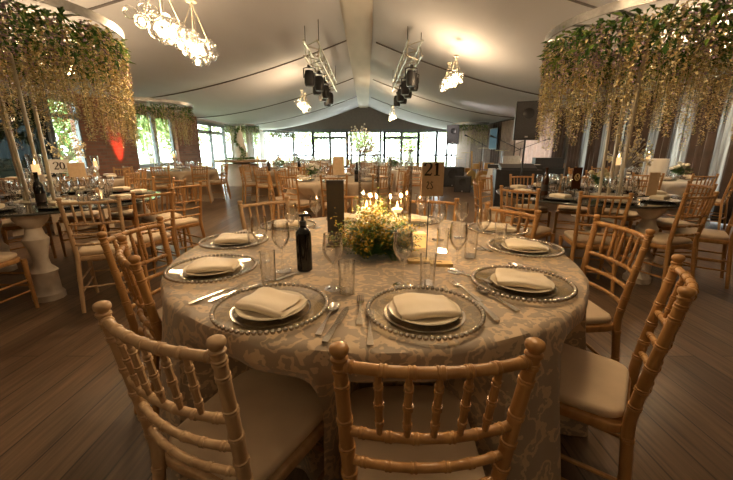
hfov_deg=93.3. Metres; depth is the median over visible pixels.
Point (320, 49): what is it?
lighting truss
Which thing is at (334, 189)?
block
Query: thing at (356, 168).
wine bottle
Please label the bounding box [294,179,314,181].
charger plate
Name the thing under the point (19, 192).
napkin
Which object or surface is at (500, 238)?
charger plate
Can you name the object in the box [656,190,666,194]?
napkin
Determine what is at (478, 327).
charger plate
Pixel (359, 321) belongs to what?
fork
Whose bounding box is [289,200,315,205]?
cushion
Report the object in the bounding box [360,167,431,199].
tablecloth
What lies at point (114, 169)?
chair
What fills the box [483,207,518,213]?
cushion
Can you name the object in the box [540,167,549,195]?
wine bottle
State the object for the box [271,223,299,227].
plate
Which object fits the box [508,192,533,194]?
charger plate
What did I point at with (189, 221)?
cushion
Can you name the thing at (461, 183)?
loudspeaker
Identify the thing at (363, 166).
chair
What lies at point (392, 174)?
chair
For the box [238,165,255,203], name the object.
chair
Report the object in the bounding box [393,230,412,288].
wine glass
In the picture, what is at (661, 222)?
cushion
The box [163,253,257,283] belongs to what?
charger plate
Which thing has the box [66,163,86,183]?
card sign
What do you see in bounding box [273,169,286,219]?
chair
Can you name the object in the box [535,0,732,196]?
floral centerpiece
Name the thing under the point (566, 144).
curtain
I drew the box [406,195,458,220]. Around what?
chair
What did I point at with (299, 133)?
tree
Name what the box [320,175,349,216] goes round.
chair
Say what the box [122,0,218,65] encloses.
globe chandelier
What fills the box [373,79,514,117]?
trim
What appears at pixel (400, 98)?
spotlight
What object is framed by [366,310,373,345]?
fork
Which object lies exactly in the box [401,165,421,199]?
chair
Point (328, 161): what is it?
tablecloth
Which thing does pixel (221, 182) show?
chair
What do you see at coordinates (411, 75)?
spotlight
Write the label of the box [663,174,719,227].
chair
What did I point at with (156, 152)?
window
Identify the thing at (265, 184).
chair
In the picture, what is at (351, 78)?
trim
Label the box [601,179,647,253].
chair
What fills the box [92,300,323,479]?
chair
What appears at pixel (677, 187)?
tablecloth
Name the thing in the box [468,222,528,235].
charger plate
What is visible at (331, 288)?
wine glass
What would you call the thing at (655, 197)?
napkin
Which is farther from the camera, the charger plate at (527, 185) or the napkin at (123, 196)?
the charger plate at (527, 185)
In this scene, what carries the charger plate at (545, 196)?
on the table at (650, 212)
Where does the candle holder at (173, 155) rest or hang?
on the tablecloth at (186, 174)
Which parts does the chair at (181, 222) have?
leg, seat frame, leg, rail, rail, rail, rail, leg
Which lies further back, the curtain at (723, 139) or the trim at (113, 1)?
the curtain at (723, 139)
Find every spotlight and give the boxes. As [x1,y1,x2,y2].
[303,65,315,86]
[313,85,321,94]
[314,71,324,91]
[319,95,326,101]
[321,81,328,98]
[326,89,333,103]
[394,92,399,106]
[397,85,403,101]
[401,77,409,94]
[403,91,411,98]
[405,65,417,86]
[409,74,418,91]
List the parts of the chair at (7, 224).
leg, seat frame, leg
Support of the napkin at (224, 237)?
on the plate at (253, 238)
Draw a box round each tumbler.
[246,223,258,246]
[258,249,275,282]
[338,258,354,293]
[420,252,436,286]
[436,227,449,252]
[464,232,478,257]
[493,223,507,246]
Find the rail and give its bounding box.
[567,72,728,107]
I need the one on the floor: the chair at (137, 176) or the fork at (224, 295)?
the chair at (137, 176)
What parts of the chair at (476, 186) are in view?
leg, leg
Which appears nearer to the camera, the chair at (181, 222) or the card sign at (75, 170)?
the chair at (181, 222)
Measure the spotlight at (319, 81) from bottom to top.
0.448 m
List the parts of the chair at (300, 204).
leg, leg, seat frame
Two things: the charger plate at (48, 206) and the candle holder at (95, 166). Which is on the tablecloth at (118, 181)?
the candle holder at (95, 166)
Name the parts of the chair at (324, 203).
leg, leg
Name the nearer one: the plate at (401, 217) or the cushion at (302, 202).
the plate at (401, 217)
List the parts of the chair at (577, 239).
leg, leg, seat frame, rail, rail, leg, rail, rail, leg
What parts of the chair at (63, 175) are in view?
leg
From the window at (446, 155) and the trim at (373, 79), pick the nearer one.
the trim at (373, 79)
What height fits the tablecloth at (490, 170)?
0.756 m
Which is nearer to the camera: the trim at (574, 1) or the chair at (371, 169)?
the trim at (574, 1)
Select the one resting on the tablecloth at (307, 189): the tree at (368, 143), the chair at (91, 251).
the tree at (368, 143)
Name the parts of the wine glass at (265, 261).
stem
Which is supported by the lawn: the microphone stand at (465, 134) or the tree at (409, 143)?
the tree at (409, 143)
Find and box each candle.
[31,164,40,174]
[392,202,401,212]
[615,157,621,164]
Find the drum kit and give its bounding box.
[455,147,507,182]
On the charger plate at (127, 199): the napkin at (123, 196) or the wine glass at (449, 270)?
the napkin at (123, 196)
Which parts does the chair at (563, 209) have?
leg, seat frame, leg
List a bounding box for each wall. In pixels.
[0,80,262,177]
[283,107,439,128]
[459,108,565,158]
[580,74,732,105]
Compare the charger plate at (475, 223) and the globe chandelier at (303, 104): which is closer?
the charger plate at (475, 223)
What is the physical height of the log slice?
0.130 m
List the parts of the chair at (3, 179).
rail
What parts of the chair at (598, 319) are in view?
leg, seat frame, rail, rail, rail, rail, leg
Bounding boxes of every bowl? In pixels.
[250,215,267,241]
[271,222,289,248]
[284,202,296,221]
[309,195,320,213]
[323,232,342,263]
[393,230,412,261]
[433,202,445,221]
[449,221,467,249]
[455,203,468,221]
[476,208,491,230]
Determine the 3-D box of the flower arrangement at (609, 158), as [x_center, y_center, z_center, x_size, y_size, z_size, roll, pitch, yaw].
[3.338,-1.015,4.440,0.518,0.684,0.503,-5,15,-19]
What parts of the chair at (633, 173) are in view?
leg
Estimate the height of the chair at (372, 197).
0.909 m
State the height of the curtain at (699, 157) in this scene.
2.440 m
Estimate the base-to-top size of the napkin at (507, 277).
0.035 m
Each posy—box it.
[273,156,290,167]
[292,153,301,161]
[305,163,321,175]
[369,153,378,160]
[386,156,399,166]
[585,168,617,191]
[668,161,693,177]
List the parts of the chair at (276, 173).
leg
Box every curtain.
[230,128,234,157]
[245,130,253,156]
[259,132,265,166]
[455,131,470,167]
[468,124,492,172]
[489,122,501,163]
[498,119,514,163]
[514,111,555,162]
[551,108,569,157]
[562,108,573,185]
[563,105,585,185]
[578,104,593,180]
[582,102,606,176]
[597,101,610,171]
[600,97,625,171]
[617,97,633,172]
[627,91,655,174]
[641,89,666,174]
[653,86,682,158]
[667,85,699,175]
[682,75,730,178]
[707,76,732,218]
[710,137,732,223]
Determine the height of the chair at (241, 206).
0.909 m
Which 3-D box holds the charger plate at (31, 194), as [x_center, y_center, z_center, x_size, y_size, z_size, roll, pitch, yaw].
[-3.734,-0.490,3.743,0.340,0.018,0.340,0,15,0]
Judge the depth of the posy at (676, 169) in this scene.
5.75 m
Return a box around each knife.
[224,255,263,260]
[248,272,296,289]
[322,307,348,343]
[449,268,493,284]
[467,293,499,321]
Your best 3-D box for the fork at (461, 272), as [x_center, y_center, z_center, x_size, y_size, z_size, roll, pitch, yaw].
[0.398,0.135,1.343,0.020,0.008,0.215,-9,17,-32]
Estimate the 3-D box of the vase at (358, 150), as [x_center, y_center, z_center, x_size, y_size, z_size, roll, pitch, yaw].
[0.012,-0.208,1.744,0.110,0.473,0.110,4,15,16]
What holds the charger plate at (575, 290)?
on the tablecloth at (300, 353)
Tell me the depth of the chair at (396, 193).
6.29 m
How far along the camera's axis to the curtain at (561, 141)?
10.90 m
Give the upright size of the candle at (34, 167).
0.090 m
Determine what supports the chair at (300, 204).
on the floor
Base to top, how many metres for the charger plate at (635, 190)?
0.018 m
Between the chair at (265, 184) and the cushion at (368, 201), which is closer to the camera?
the cushion at (368, 201)
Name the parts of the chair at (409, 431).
leg, rail, rail, rail, rail, leg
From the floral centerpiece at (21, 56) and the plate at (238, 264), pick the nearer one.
the plate at (238, 264)
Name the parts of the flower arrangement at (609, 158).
stem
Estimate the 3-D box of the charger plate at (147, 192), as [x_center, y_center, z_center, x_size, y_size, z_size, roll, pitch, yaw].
[-2.527,-0.517,3.845,0.340,0.018,0.340,0,15,0]
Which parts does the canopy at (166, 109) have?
spoke frame, rod, rod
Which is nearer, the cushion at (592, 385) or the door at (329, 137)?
the cushion at (592, 385)
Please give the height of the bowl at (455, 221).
0.108 m
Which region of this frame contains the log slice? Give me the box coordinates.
[214,159,266,163]
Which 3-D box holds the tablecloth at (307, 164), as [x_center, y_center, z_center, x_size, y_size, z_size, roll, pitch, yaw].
[-2.198,-2.418,12.698,1.980,0.756,2.035,0,15,0]
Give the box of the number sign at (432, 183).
[421,162,444,263]
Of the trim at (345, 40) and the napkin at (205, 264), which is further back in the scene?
the trim at (345, 40)
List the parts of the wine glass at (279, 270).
stem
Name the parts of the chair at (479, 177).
leg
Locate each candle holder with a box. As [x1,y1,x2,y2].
[24,154,50,203]
[90,156,100,177]
[170,150,176,167]
[255,156,259,169]
[611,154,621,189]
[640,149,653,177]
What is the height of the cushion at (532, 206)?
0.049 m
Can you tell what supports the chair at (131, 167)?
on the floor
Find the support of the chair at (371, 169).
on the floor
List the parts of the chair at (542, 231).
leg, rail, rail, rail, rail, seat frame, leg, leg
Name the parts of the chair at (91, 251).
leg, rail, leg, rail, rail, rail, seat frame, leg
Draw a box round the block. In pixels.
[326,180,345,247]
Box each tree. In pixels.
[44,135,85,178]
[49,100,77,162]
[74,115,152,155]
[137,119,169,163]
[142,119,219,154]
[213,127,281,155]
[294,132,341,153]
[337,132,391,160]
[345,123,374,177]
[381,132,433,163]
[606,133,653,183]
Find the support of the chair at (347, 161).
on the floor
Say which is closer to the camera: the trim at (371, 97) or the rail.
the rail
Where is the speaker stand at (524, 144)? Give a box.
[503,140,525,218]
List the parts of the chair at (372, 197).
rail, leg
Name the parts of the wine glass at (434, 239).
stem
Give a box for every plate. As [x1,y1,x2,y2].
[0,193,33,196]
[0,206,16,211]
[37,204,83,208]
[59,189,95,192]
[100,198,139,201]
[105,188,133,192]
[121,191,155,194]
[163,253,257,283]
[183,260,239,275]
[198,231,268,249]
[209,282,328,335]
[213,238,254,244]
[234,290,306,320]
[260,218,315,231]
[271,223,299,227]
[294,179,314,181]
[366,285,485,341]
[388,293,460,325]
[391,214,441,225]
[401,217,431,222]
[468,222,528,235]
[471,265,577,303]
[479,225,515,231]
[487,237,564,258]
[490,271,554,292]
[501,242,548,252]
[504,187,532,189]
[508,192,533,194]
[527,185,554,187]
[541,195,577,200]
[566,185,594,188]
[596,199,640,203]
[613,189,641,191]
[637,197,681,202]
[638,192,678,196]
[679,178,704,180]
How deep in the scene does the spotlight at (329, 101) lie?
10.75 m
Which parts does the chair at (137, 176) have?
leg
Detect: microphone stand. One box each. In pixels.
[464,134,484,188]
[490,135,519,155]
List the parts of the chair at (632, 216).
seat frame, leg, rail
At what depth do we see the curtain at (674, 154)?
6.84 m
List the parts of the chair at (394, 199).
seat frame, leg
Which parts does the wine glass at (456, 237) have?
stem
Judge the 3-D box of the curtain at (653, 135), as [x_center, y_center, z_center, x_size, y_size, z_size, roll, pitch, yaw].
[6.202,-1.969,7.569,0.046,2.440,0.530,0,15,0]
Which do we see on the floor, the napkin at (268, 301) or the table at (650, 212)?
the table at (650, 212)
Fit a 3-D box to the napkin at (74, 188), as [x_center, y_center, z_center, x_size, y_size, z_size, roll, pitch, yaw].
[-3.398,-0.604,4.062,0.165,0.040,0.120,-10,18,-35]
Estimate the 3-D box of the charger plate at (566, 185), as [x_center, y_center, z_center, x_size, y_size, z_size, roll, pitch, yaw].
[2.779,-0.690,4.510,0.340,0.018,0.340,0,15,0]
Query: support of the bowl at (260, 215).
on the wine glass at (265, 261)
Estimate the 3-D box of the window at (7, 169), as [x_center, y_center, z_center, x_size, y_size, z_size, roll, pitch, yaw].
[-7.060,-1.497,5.836,0.090,2.400,4.140,0,15,0]
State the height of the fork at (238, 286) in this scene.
0.010 m
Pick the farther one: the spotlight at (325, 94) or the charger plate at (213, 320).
the spotlight at (325, 94)
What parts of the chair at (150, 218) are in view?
leg, leg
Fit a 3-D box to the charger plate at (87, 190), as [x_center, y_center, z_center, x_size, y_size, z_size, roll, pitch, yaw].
[-3.396,-0.575,4.071,0.340,0.018,0.340,0,15,0]
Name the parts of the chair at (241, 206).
leg, rail, leg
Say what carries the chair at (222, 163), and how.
on the floor
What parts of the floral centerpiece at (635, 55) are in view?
plate, rod, rod, rod, rod, rod, spoke frame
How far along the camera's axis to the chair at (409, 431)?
0.69 m
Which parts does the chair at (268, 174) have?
leg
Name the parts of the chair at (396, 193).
leg, leg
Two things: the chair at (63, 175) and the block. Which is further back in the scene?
the chair at (63, 175)
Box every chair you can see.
[0,178,52,237]
[0,179,56,257]
[0,252,39,307]
[55,195,143,312]
[56,177,106,256]
[62,173,106,233]
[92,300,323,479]
[96,216,172,413]
[105,176,157,236]
[111,170,139,223]
[113,167,130,187]
[115,188,179,291]
[115,235,161,414]
[122,166,150,188]
[141,168,149,208]
[141,177,193,247]
[149,166,176,202]
[151,181,206,261]
[186,165,211,204]
[200,162,212,167]
[210,164,230,200]
[220,163,230,195]
[237,196,289,229]
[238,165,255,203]
[241,164,251,191]
[252,166,278,206]
[266,171,289,223]
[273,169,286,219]
[278,173,315,218]
[287,166,304,178]
[299,168,316,175]
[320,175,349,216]
[321,165,331,174]
[329,337,545,479]
[344,192,375,215]
[346,160,350,172]
[360,173,393,215]
[361,162,371,167]
[370,167,386,175]
[374,165,393,184]
[386,171,410,214]
[393,169,407,214]
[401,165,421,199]
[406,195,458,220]
[473,178,515,224]
[477,175,518,224]
[479,161,486,177]
[483,202,541,239]
[500,185,554,247]
[509,174,550,241]
[552,174,591,241]
[558,191,633,296]
[560,254,698,479]
[568,167,572,184]
[579,170,607,221]
[580,214,655,361]
[591,166,609,171]
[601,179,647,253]
[616,191,719,285]
[624,172,664,226]
[629,181,717,265]
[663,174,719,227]
[663,213,732,288]
[700,173,732,229]
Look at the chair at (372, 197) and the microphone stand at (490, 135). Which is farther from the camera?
the microphone stand at (490, 135)
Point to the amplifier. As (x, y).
(555, 165)
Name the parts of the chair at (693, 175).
leg, rail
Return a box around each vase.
[358,150,379,217]
[387,149,412,245]
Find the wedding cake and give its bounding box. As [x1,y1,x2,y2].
[226,126,254,159]
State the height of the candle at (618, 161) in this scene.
0.090 m
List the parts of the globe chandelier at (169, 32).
glass globe, bulb, bulb, bulb, bulb, ceiling plate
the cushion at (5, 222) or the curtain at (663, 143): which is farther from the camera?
the curtain at (663, 143)
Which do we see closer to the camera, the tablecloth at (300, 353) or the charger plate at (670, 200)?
the tablecloth at (300, 353)
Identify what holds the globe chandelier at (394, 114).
hanging from the ceiling
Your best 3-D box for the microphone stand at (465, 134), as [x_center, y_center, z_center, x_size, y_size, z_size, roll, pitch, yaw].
[3.363,-2.376,10.692,0.904,1.691,0.459,0,15,0]
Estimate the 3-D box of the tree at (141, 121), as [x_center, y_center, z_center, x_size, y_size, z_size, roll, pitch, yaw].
[-12.743,-5.625,17.569,4.405,4.753,4.577,-12,19,-39]
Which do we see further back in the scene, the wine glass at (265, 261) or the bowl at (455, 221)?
the wine glass at (265, 261)
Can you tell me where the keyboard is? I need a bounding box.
[487,164,542,168]
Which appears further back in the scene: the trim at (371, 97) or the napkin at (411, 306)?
the trim at (371, 97)
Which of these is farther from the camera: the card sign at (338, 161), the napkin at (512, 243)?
the card sign at (338, 161)
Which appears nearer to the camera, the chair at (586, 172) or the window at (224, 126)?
the chair at (586, 172)
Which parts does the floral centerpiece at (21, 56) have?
rod, rod, rod, rod, plate, spoke frame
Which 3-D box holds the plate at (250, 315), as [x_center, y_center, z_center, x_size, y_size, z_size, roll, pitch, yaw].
[-0.290,0.201,1.058,0.214,0.014,0.214,0,15,0]
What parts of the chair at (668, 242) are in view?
seat frame, leg, rail, rail, rail, rail, leg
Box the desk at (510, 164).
[492,156,542,206]
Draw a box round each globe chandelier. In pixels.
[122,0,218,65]
[294,90,309,112]
[388,107,396,120]
[441,55,462,92]
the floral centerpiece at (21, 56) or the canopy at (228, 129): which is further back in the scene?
the canopy at (228, 129)
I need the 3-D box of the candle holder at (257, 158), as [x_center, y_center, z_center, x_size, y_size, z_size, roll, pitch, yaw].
[-2.700,-1.963,8.582,0.120,0.430,0.120,0,15,0]
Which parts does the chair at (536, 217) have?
leg, rail, leg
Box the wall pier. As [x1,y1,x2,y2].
[170,113,201,167]
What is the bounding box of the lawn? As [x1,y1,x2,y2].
[69,157,455,172]
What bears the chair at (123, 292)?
on the floor
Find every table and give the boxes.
[0,189,160,302]
[224,163,256,185]
[496,186,693,284]
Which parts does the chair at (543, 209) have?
rail, seat frame, leg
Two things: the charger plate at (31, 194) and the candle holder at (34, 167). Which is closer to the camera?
the candle holder at (34, 167)
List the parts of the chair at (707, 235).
leg, seat frame, leg, leg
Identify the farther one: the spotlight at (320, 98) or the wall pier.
the wall pier
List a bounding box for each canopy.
[97,96,196,169]
[223,123,260,146]
[270,131,295,159]
[451,122,489,167]
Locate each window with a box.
[0,87,61,177]
[44,94,87,173]
[133,111,176,168]
[224,126,257,159]
[263,131,313,167]
[346,131,384,165]
[417,131,437,165]
[436,131,456,166]
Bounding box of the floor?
[0,168,732,479]
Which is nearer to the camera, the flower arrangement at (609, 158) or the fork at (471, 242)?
the fork at (471, 242)
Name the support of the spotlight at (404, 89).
hanging from the lighting truss at (417, 61)
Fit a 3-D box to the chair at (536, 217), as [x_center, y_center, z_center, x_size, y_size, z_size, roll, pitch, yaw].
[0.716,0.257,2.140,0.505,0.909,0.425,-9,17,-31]
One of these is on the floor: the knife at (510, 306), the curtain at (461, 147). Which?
the curtain at (461, 147)
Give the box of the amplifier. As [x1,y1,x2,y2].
[532,158,564,185]
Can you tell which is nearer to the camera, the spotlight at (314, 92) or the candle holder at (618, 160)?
the candle holder at (618, 160)
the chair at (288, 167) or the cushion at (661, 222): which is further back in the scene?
the chair at (288, 167)
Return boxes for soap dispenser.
[295,213,312,271]
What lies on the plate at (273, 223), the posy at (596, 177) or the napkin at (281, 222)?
the napkin at (281, 222)
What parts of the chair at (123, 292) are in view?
leg, rail, seat frame, rail, rail, rail, leg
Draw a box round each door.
[197,121,226,175]
[312,131,347,167]
[383,131,419,165]
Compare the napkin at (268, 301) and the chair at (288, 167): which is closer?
the napkin at (268, 301)
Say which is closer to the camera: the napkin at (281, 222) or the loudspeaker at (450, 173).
the napkin at (281, 222)
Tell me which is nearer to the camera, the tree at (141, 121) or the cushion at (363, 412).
the cushion at (363, 412)
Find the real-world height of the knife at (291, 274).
0.008 m
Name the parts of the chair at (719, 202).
leg, leg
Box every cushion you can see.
[0,252,16,262]
[1,218,17,226]
[59,210,98,219]
[79,238,134,255]
[111,209,150,216]
[127,230,170,243]
[140,306,162,327]
[141,212,181,221]
[153,216,198,225]
[169,369,322,479]
[275,196,289,200]
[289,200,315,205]
[350,385,484,479]
[360,200,386,205]
[386,196,404,200]
[478,214,515,221]
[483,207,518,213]
[512,223,550,235]
[515,204,547,210]
[558,205,587,211]
[560,343,628,417]
[564,230,614,244]
[586,300,610,323]
[604,209,639,217]
[626,232,691,244]
[641,218,694,226]
[675,227,729,239]
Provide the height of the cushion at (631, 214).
0.049 m
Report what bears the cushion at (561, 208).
on the chair at (563, 209)
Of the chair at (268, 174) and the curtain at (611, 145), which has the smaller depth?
the chair at (268, 174)
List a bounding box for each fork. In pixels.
[187,284,243,304]
[207,282,260,302]
[356,295,363,324]
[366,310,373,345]
[448,279,482,301]
[468,241,492,251]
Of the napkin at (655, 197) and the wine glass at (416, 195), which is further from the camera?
the napkin at (655, 197)
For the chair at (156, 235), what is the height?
0.909 m
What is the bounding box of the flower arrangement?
[325,187,424,260]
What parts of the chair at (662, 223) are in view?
leg, seat frame, leg, leg, rail, leg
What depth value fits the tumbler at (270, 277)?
1.28 m
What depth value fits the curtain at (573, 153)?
10.14 m
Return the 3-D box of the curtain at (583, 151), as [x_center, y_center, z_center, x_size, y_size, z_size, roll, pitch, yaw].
[6.202,-2.573,9.893,0.046,2.440,0.565,0,15,0]
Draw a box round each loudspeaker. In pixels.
[443,167,463,186]
[446,125,459,143]
[454,176,471,192]
[513,100,541,139]
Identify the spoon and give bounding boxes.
[315,302,339,335]
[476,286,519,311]
[508,262,557,273]
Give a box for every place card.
[407,257,429,263]
[430,260,452,266]
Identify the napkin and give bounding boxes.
[8,190,32,194]
[49,200,77,206]
[67,187,84,190]
[109,194,130,198]
[111,186,129,189]
[130,189,146,192]
[185,257,238,274]
[215,233,254,243]
[234,287,307,319]
[274,219,299,227]
[299,177,309,179]
[344,213,362,219]
[360,178,371,180]
[393,293,460,320]
[402,214,429,221]
[482,222,514,231]
[495,268,551,291]
[505,238,546,251]
[510,184,526,187]
[514,188,531,190]
[549,193,571,198]
[608,196,627,201]
[615,186,633,189]
[649,194,669,199]
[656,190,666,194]
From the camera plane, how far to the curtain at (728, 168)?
5.87 m
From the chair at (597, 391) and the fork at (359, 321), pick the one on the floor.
the chair at (597, 391)
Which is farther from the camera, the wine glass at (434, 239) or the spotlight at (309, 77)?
the spotlight at (309, 77)
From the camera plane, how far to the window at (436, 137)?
23.75 m
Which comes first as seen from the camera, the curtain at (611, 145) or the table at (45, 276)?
the table at (45, 276)
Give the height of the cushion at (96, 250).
0.049 m
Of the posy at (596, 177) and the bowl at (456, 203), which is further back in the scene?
the posy at (596, 177)
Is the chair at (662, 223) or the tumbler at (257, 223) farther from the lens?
the chair at (662, 223)
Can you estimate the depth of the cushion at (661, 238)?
3.05 m
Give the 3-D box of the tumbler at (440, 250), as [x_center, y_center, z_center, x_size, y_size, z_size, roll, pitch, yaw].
[0.363,0.001,1.650,0.060,0.115,0.059,0,15,0]
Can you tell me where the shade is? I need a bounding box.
[24,154,44,174]
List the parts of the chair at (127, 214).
leg, seat frame, leg, rail, leg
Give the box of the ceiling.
[0,0,732,129]
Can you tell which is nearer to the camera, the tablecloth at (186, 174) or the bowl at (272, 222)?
the bowl at (272, 222)
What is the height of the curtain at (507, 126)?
2.440 m
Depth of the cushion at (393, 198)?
5.57 m
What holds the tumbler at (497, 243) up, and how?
on the tablecloth at (300, 353)
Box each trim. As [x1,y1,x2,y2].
[11,0,123,29]
[121,40,346,100]
[197,78,352,117]
[240,96,356,125]
[263,129,446,130]
[339,0,372,107]
[371,97,463,124]
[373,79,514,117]
[376,42,585,101]
[568,0,692,34]
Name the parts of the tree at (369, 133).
crown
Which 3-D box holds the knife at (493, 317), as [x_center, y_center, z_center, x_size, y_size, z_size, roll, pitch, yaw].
[0.359,0.202,1.083,0.020,0.008,0.215,-2,15,-6]
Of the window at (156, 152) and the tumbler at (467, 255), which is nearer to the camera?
the tumbler at (467, 255)
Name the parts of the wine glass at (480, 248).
stem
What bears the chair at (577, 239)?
on the floor
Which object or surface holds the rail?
attached to the wall at (731, 74)
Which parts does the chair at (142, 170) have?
leg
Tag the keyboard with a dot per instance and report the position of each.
(539, 166)
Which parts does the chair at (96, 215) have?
leg, rail, seat frame, leg, leg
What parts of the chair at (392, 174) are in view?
leg, leg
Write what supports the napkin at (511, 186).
on the charger plate at (504, 187)
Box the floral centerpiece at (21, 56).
[0,0,138,203]
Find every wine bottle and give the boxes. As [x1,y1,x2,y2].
[32,172,47,206]
[354,162,357,181]
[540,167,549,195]
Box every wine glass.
[8,182,19,204]
[12,184,24,206]
[250,215,269,263]
[271,222,290,273]
[284,202,296,240]
[309,195,320,228]
[323,232,342,291]
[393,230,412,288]
[415,195,426,226]
[432,202,445,240]
[447,221,467,274]
[454,203,468,238]
[474,208,491,250]
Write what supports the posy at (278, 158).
on the tablecloth at (261, 191)
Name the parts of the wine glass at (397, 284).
stem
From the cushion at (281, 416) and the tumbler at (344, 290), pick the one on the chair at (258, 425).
the cushion at (281, 416)
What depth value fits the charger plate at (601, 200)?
3.21 m
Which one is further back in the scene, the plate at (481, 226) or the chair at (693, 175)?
the chair at (693, 175)
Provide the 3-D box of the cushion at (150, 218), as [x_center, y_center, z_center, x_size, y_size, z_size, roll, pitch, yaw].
[-2.487,-0.290,4.193,0.374,0.049,0.388,13,19,40]
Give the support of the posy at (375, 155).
on the tablecloth at (367, 162)
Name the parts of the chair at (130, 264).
rail, rail, rail, leg, rail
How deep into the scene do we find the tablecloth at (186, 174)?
8.30 m
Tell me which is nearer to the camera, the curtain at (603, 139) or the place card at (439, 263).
the place card at (439, 263)
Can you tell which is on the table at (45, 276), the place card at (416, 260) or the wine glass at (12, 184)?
the wine glass at (12, 184)
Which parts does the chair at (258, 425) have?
leg, rail, rail, rail, rail, leg, seat frame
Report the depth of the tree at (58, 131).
12.03 m
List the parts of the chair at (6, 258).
seat frame, leg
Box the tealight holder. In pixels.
[413,231,426,247]
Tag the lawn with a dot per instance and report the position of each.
(143, 160)
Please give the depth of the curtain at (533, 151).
12.53 m
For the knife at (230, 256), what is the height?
0.008 m
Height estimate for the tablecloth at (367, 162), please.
0.756 m
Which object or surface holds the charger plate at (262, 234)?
on the tablecloth at (300, 353)
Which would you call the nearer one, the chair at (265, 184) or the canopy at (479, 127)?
the chair at (265, 184)
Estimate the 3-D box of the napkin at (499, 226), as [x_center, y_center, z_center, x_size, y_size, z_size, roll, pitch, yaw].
[0.794,-0.083,2.091,0.182,0.035,0.143,3,15,11]
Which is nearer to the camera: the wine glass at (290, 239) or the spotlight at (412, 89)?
the wine glass at (290, 239)
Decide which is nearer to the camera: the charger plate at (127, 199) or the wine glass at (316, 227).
the wine glass at (316, 227)
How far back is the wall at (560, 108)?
16.08 m
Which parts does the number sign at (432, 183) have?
stem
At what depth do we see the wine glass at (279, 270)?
1.38 m
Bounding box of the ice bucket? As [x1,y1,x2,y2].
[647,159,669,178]
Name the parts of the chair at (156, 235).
leg, leg, seat frame, rail, rail, rail, rail, leg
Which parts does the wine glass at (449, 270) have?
stem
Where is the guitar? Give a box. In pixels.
[467,151,475,184]
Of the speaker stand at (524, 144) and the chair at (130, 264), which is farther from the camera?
the speaker stand at (524, 144)
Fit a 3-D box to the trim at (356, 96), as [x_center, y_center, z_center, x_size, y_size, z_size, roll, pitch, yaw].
[-3.597,-7.026,18.736,6.707,1.630,0.033,0,15,0]
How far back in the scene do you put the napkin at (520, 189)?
3.82 m
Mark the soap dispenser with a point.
(303, 234)
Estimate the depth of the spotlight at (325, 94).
9.56 m
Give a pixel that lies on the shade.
(34, 167)
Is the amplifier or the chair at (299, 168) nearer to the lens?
the chair at (299, 168)
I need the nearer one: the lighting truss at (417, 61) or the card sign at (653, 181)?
the card sign at (653, 181)
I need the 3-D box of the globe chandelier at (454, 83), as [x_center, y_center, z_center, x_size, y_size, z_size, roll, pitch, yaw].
[1.754,-3.388,7.067,0.338,0.560,1.163,0,15,1]
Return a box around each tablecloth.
[0,176,131,236]
[135,168,223,204]
[159,216,588,479]
[251,168,325,204]
[280,163,331,174]
[285,175,394,218]
[300,160,331,164]
[353,162,401,169]
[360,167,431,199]
[484,168,498,193]
[571,175,710,225]
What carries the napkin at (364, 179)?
on the charger plate
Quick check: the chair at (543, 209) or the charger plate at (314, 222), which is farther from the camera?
the chair at (543, 209)
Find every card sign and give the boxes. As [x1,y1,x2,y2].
[48,159,68,179]
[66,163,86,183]
[333,156,343,174]
[570,167,582,201]
[645,172,660,199]
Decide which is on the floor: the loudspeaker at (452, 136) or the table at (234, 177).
the table at (234, 177)
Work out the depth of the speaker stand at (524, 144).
6.52 m
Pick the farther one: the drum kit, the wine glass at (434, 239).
the drum kit
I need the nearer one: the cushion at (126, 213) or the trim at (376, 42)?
the cushion at (126, 213)
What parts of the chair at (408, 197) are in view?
leg, rail, leg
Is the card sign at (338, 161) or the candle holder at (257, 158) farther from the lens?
the candle holder at (257, 158)
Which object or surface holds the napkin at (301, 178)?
on the charger plate at (297, 179)
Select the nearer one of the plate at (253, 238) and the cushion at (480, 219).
the plate at (253, 238)
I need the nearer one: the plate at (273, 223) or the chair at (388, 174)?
the plate at (273, 223)
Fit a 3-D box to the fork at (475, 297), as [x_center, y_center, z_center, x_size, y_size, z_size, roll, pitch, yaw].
[0.339,0.171,1.198,0.023,0.010,0.194,-4,15,-16]
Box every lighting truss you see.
[302,21,336,91]
[392,26,423,91]
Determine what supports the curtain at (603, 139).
hanging from the rail
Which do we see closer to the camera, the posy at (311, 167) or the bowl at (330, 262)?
the bowl at (330, 262)
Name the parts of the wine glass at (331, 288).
stem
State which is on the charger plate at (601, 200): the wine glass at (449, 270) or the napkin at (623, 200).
the napkin at (623, 200)
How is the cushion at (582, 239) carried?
on the chair at (577, 239)
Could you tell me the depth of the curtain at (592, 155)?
9.29 m
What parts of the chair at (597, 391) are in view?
seat frame, rail, leg, leg, rail, rail, rail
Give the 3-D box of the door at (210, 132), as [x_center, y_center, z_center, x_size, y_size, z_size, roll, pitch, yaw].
[-7.060,-4.097,15.829,0.090,2.400,3.040,0,15,0]
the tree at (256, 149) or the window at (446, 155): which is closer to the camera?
the window at (446, 155)
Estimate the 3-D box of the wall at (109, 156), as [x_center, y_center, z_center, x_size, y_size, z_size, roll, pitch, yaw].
[-7.130,-3.774,13.794,0.260,2.840,20.600,0,15,0]

